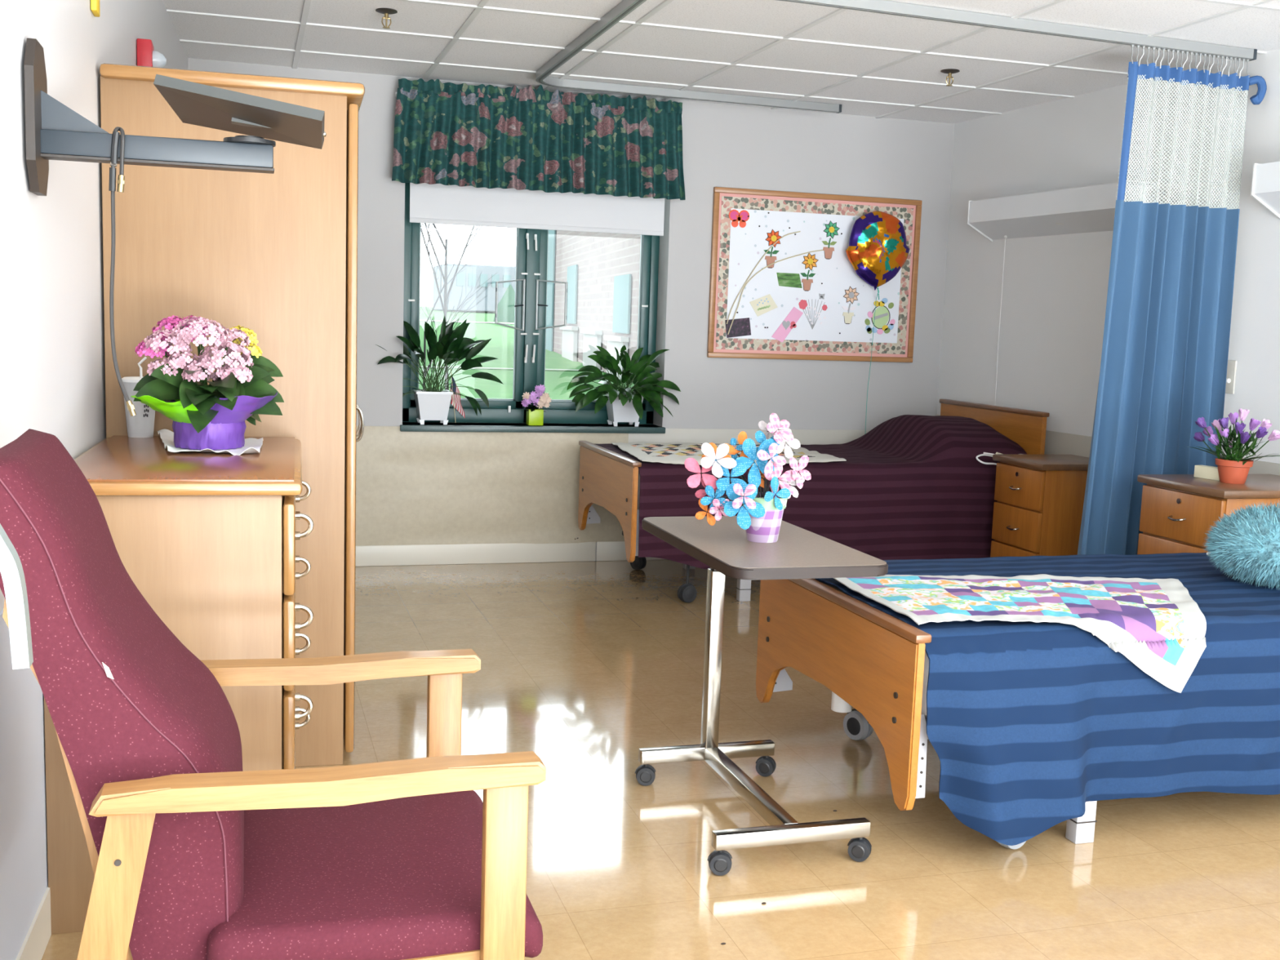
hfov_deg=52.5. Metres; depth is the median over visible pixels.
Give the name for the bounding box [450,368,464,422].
flag
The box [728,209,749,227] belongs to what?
cutout
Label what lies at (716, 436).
trim
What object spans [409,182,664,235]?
roller blind
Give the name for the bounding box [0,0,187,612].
wall
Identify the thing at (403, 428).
windowsill
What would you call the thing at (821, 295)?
cutout
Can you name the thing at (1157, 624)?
patchwork quilt
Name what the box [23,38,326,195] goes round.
bracket
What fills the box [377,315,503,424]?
potted plant
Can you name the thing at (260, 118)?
tray
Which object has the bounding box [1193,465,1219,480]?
card
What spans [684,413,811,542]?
flower pot
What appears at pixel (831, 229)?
cutout
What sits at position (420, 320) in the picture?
path
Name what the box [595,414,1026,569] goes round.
bedspread
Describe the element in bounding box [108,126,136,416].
coaxial cable
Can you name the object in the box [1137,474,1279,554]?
nightstand
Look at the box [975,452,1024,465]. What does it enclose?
cord
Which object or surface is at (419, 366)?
path
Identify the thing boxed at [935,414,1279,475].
trim
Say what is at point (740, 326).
photo
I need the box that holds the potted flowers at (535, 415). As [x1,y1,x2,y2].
[521,384,551,425]
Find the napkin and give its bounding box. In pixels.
[157,429,263,455]
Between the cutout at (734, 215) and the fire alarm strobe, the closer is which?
the fire alarm strobe
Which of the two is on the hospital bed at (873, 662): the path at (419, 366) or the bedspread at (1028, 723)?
the bedspread at (1028, 723)
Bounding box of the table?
[635,515,888,875]
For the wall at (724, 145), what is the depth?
6.90 m
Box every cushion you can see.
[0,428,244,959]
[206,790,542,959]
[1204,500,1279,589]
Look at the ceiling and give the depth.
5.32 m
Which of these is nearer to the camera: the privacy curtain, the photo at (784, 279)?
the privacy curtain
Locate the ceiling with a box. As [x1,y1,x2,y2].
[162,0,1279,124]
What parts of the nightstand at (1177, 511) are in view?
drawer, drawer handle, drawer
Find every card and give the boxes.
[749,293,777,316]
[771,306,803,342]
[1193,465,1219,480]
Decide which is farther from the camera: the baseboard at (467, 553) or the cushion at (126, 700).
the baseboard at (467, 553)
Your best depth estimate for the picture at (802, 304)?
7.04 m
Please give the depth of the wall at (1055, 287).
6.25 m
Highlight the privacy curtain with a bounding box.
[1077,44,1266,555]
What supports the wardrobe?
on the floor
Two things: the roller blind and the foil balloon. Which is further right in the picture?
the foil balloon
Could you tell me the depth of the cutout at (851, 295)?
7.10 m
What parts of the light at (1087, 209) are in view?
pull cord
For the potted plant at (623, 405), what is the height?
0.428 m
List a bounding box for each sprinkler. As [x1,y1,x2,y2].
[375,8,397,28]
[940,68,959,86]
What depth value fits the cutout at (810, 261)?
7.01 m
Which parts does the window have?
sash, handle, handle, handle, handle, sash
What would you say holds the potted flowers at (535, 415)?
on the windowsill at (403, 428)
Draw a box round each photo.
[724,317,751,337]
[776,272,802,288]
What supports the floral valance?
attached to the wall at (724, 145)
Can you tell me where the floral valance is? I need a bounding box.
[391,78,685,199]
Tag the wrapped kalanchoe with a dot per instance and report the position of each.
(213, 415)
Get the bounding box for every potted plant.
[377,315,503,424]
[566,345,680,426]
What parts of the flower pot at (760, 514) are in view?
pink flower, pink flower, orange flower, blue flower, orange flower, white flower, gingham flower, blue flower, blue flower, orange flower, gingham flower, blue flower, blue flower, orange flower, wire stem, pot, white flower, wire stem, blue flower, gingham flower, wire stem, blue flower, gingham flower, gingham flower, white flower, white flower, gingham flower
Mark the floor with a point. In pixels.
(585, 666)
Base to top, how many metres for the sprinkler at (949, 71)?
0.067 m
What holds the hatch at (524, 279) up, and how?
attached to the window
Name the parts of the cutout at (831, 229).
paper pot, flower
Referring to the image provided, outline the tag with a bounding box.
[102,662,113,679]
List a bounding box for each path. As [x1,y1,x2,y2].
[418,366,604,371]
[419,320,514,324]
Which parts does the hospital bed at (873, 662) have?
footboard, mattress, bed leg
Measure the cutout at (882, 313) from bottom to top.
0.200 m
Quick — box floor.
[41,559,1279,959]
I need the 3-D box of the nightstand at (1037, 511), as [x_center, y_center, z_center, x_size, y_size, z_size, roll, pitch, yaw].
[1.905,0.228,6.008,0.447,0.655,0.411,0,7,-17]
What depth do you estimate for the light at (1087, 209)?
6.21 m
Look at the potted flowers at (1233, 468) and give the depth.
4.70 m
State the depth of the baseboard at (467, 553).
6.70 m
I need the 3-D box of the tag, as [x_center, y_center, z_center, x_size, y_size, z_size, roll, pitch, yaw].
[-0.710,0.255,1.734,0.014,0.024,0.002,0,7,-17]
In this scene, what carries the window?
in the wall at (724, 145)
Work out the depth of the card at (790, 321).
7.01 m
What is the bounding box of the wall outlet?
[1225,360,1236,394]
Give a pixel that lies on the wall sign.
(95, 4)
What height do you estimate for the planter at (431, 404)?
0.167 m
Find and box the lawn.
[418,306,634,399]
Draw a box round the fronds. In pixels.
[726,231,822,334]
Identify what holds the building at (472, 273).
on the lawn
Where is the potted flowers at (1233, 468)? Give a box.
[1188,408,1279,484]
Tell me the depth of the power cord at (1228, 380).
5.28 m
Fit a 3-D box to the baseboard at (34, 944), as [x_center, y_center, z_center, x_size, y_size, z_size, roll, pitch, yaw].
[-0.709,1.113,0.776,0.012,0.100,11.508,0,7,-15]
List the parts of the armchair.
rail, leg, arm, arm, seat rail, leg, leg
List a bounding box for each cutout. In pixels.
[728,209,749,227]
[764,229,781,268]
[800,253,818,291]
[818,293,824,299]
[822,220,839,259]
[841,285,859,324]
[864,297,895,334]
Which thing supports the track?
attached to the ceiling
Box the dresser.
[44,435,313,933]
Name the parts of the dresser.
drawer, drawer, drawer, drawer, drawer pull, drawer pull, drawer pull, drawer pull, drawer pull, drawer pull, drawer pull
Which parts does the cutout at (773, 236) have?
paper pot, flower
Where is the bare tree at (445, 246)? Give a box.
[421,222,482,390]
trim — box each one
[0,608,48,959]
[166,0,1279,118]
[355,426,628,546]
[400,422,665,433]
[628,428,870,444]
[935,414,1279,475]
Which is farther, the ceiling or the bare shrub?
the bare shrub
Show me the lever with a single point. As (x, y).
(11, 571)
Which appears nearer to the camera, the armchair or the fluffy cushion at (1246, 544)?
the armchair
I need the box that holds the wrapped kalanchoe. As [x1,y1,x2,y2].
[130,315,284,449]
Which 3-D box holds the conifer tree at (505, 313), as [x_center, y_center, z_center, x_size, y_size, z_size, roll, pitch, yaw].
[-8.711,-11.832,86.951,2.200,2.482,2.200,0,7,-17]
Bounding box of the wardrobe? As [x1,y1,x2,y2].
[99,62,364,766]
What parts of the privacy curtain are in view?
curtain panel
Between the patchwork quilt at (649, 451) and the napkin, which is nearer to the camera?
the napkin
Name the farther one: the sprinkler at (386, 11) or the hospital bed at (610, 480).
the hospital bed at (610, 480)
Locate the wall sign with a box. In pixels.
[90,0,100,17]
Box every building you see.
[432,263,515,311]
[545,230,640,379]
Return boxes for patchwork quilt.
[610,441,846,465]
[833,573,1206,693]
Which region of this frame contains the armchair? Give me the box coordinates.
[0,428,546,959]
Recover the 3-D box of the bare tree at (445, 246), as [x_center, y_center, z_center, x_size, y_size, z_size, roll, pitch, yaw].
[-3.210,-3.748,21.064,2.554,4.937,1.622,3,7,7]
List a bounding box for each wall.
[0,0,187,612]
[187,57,955,560]
[937,48,1279,463]
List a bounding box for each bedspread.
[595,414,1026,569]
[815,552,1279,845]
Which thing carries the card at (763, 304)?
attached to the bulletin board
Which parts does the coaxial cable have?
cable cord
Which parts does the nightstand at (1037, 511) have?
drawer handle, drawer, drawer handle, drawer, drawer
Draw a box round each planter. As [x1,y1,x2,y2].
[412,389,453,424]
[604,392,643,426]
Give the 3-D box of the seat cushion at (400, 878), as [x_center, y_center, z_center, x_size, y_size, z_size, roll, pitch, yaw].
[-0.446,0.636,2.114,0.478,0.094,0.560,0,7,-17]
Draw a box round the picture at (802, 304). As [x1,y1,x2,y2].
[798,299,827,328]
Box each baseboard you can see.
[15,885,51,959]
[355,541,666,566]
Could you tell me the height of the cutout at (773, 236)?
0.207 m
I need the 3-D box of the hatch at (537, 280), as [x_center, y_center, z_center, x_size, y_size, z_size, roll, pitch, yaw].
[-0.461,-0.908,6.744,0.179,0.262,0.019,5,8,22]
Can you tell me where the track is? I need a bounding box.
[535,0,1257,113]
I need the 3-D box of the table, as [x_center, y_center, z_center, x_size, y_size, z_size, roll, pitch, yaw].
[0.274,0.512,3.395,0.444,0.720,0.809,0,7,-17]
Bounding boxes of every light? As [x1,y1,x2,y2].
[967,179,1155,405]
[1250,161,1279,218]
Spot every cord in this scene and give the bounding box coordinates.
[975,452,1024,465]
[1226,377,1231,382]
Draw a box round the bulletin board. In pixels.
[706,186,922,362]
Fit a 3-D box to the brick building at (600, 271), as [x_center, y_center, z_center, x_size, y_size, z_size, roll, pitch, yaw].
[2.620,-7.042,36.864,8.230,9.000,26.150,1,7,-11]
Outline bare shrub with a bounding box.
[419,235,497,389]
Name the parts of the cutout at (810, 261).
paper pot, flower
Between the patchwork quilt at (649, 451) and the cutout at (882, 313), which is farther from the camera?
the cutout at (882, 313)
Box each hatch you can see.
[494,278,525,331]
[535,279,567,329]
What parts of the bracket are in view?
wall plate, arm, arm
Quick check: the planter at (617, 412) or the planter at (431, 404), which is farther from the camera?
the planter at (617, 412)
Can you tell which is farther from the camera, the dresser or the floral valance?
the floral valance
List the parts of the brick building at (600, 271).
stone panel, stone panel, stone panel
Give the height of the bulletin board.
0.890 m
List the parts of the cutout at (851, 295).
paper pot, flower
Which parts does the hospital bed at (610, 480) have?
footboard, mattress, headboard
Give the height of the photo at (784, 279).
0.077 m
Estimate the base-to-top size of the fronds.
0.564 m
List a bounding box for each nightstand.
[990,453,1088,557]
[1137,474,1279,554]
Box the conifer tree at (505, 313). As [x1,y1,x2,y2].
[493,284,515,322]
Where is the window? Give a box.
[402,182,659,424]
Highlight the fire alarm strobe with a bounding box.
[136,38,166,67]
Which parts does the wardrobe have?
cornice, door, door handle, door handle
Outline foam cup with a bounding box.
[121,356,155,437]
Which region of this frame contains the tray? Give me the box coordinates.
[153,74,324,149]
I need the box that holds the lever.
[0,524,33,669]
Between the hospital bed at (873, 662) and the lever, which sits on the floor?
the hospital bed at (873, 662)
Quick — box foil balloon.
[845,211,910,430]
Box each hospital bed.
[577,399,1049,602]
[755,578,1097,848]

